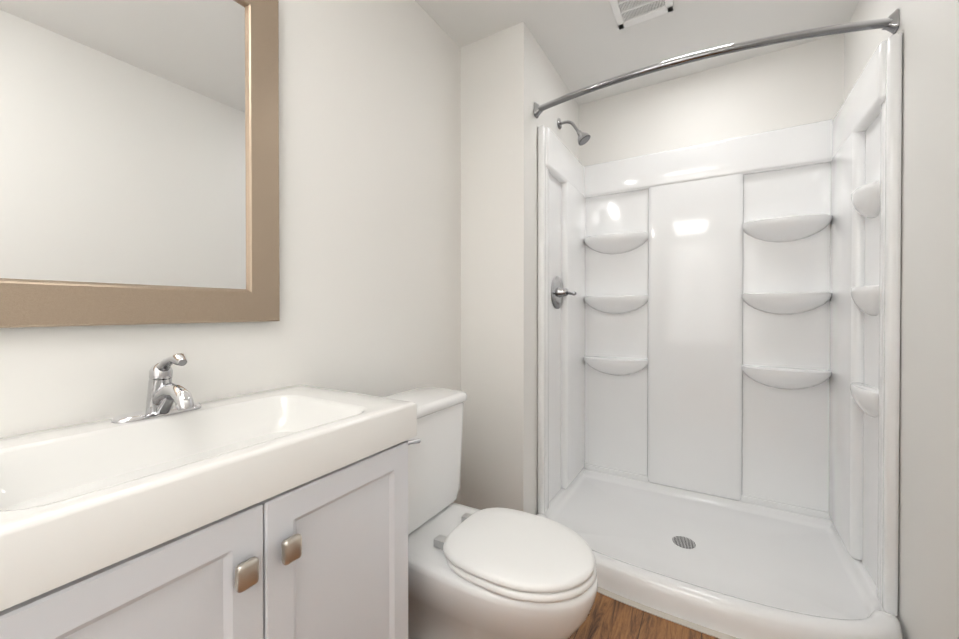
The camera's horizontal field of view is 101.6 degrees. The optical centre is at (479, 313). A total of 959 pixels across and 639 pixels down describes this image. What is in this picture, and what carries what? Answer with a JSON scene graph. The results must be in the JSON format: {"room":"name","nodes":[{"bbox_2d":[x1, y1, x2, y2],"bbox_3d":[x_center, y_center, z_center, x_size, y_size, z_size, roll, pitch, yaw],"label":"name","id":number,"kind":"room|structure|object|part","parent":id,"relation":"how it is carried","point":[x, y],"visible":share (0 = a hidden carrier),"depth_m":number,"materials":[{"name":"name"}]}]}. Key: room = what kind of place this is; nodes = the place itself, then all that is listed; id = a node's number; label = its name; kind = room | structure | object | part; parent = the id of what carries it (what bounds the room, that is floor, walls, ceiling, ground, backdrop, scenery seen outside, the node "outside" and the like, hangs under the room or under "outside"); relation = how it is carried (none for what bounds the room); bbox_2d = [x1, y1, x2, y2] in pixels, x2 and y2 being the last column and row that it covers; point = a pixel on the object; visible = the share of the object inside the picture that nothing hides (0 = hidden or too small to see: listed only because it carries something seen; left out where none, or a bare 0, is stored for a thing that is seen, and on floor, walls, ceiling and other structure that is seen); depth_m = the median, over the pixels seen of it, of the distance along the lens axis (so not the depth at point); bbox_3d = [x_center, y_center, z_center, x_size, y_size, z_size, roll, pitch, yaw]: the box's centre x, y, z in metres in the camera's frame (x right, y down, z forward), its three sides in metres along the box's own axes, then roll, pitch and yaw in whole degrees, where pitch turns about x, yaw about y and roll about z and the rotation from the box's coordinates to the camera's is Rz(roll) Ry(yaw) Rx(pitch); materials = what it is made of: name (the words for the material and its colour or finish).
{"room":"bathroom","nodes":[
{"label":"bathroom","id":0,"kind":"room"},
{"bbox_2d":[0,0,460,503],"bbox_3d":[-0.557,-0.140,1.332,0.100,2.420,3.547,0,0,31],"label":"wall","id":1,"kind":"structure","parent":0,"point":[370,189],"depth_m":1.35,"materials":[{"name":"white paint"}]},
{"bbox_2d":[0,0,279,327],"bbox_3d":[-0.755,-0.448,0.873,0.028,0.946,0.632,0,0,31],"label":"mirror","id":2,"kind":"object","parent":1,"relation":"attached to","point":[139,162],"visible":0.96,"depth_m":0.87,"materials":[{"name":"clear glass"}]},
{"bbox_2d":[461,22,578,514],"bbox_3d":[0.276,-0.146,2.282,0.352,2.420,0.861,0,0,31],"label":"wall","id":3,"kind":"structure","parent":0,"point":[510,76],"depth_m":1.91,"materials":[{"name":"white paint"}]},
{"bbox_2d":[415,0,858,104],"bbox_3d":[0.192,-1.371,0.874,1.846,0.050,3.547,0,0,31],"label":"ceiling","id":4,"kind":"structure","parent":0,"point":[583,43],"depth_m":1.86,"materials":[{"name":"white paint"}]},
{"bbox_2d":[609,0,673,29],"bbox_3d":[0.692,-1.344,1.676,0.235,0.016,0.267,0,0,31],"label":"air vent","id":5,"kind":"object","parent":4,"relation":"attached to","point":[627,13],"visible":1,"depth_m":1.73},
{"bbox_2d":[569,592,717,638],"bbox_3d":[0.192,1.099,0.892,1.846,0.050,3.547,0,0,31],"label":"floor","id":6,"kind":"structure","parent":0,"point":[609,618],"depth_m":1.34,"materials":[{"name":"wood"}]},
{"bbox_2d":[0,353,416,638],"bbox_3d":[-0.550,0.579,0.771,0.492,0.990,0.780,0,0,31],"label":"bathroom vanity","id":7,"kind":"object","parent":6,"relation":"on","point":[280,513],"visible":1,"depth_m":0.68,"materials":[{"name":"white paint"}]},
{"bbox_3d":[-0.461,0.634,0.508,0.018,0.628,0.358,0,0,31],"label":"door","id":8,"kind":"part","parent":7,"relation":"part of","materials":[{"name":"white paint"}]},
{"bbox_2d":[111,353,200,422],"bbox_3d":[-0.663,0.155,0.840,0.164,0.144,0.160,0,0,31],"label":"faucet","id":9,"kind":"object","parent":7,"relation":"on","point":[162,393],"depth_m":0.84,"materials":[{"name":"silver metal"}]},
{"bbox_3d":[-0.369,0.410,0.618,0.024,0.042,0.034,0,0,31],"label":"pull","id":10,"kind":"part","parent":7,"relation":"part of","materials":[{"name":"silver metal"}]},
{"bbox_3d":[-0.330,0.410,0.683,0.024,0.042,0.034,0,0,31],"label":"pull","id":11,"kind":"part","parent":7,"relation":"part of","materials":[{"name":"silver metal"}]},
{"bbox_3d":[-0.275,0.632,0.818,0.018,0.628,0.358,0,0,31],"label":"door","id":12,"kind":"part","parent":7,"relation":"part of","materials":[{"name":"white paint"}]},
{"bbox_2d":[384,387,597,638],"bbox_3d":[-0.021,0.683,1.205,0.756,0.776,0.474,0,0,31],"label":"toilet","id":13,"kind":"object","parent":6,"relation":"on","point":[495,573],"visible":0.83,"depth_m":1.10,"materials":[{"name":"white ceramic"}]},
{"bbox_3d":[-0.213,0.384,1.169,0.025,0.030,0.088,0,0,31],"label":"lever","id":14,"kind":"part","parent":13,"relation":"part of","materials":[{"name":"silver metal"}]},
{"bbox_3d":[-0.247,0.495,1.339,0.230,0.401,0.474,0,0,31],"label":"tank","id":15,"kind":"part","parent":13,"relation":"part of","materials":[{"name":"white ceramic"}]},
{"bbox_3d":[-0.008,0.885,1.199,0.726,0.373,0.358,0,0,31],"label":"bowl","id":16,"kind":"part","parent":13,"relation":"part of","materials":[{"name":"white ceramic"}]},
{"bbox_3d":[0.118,0.662,1.122,0.416,0.024,0.340,0,0,31],"label":"lid","id":17,"kind":"part","parent":13,"relation":"part of","materials":[{"name":"white plastic"}]},
{"bbox_3d":[0.122,0.688,1.119,0.410,0.020,0.342,0,0,31],"label":"seat","id":18,"kind":"part","parent":13,"relation":"part of","materials":[{"name":"white plastic"}]},
{"bbox_2d":[537,32,903,638],"bbox_3d":[0.937,-0.018,1.786,1.290,2.170,1.027,0,0,31],"label":"shower","id":19,"kind":"object","parent":6,"relation":"on","point":[718,382],"visible":0.92,"depth_m":1.99,"materials":[{"name":"white plastic"}]},
{"bbox_2d":[579,33,843,165],"bbox_3d":[1.078,-0.147,2.361,1.646,2.420,0.100,0,0,31],"label":"wall","id":20,"kind":"structure","parent":0,"point":[800,84],"depth_m":2.15,"materials":[{"name":"white paint"}]},
{"bbox_2d":[844,0,958,638],"bbox_3d":[0.940,-0.133,0.434,0.100,2.420,3.547,0,0,31],"label":"wall","id":21,"kind":"structure","parent":0,"point":[928,579],"depth_m":1.14,"materials":[{"name":"white paint"}]},
{"bbox_2d":[534,8,899,117],"bbox_3d":[0.838,-1.002,1.613,1.292,0.072,0.183,0,0,31],"label":"curtain rod","id":22,"kind":"object","parent":21,"relation":"attached to","point":[890,23],"visible":1,"depth_m":1.46,"materials":[{"name":"silver metal"}]}
]}

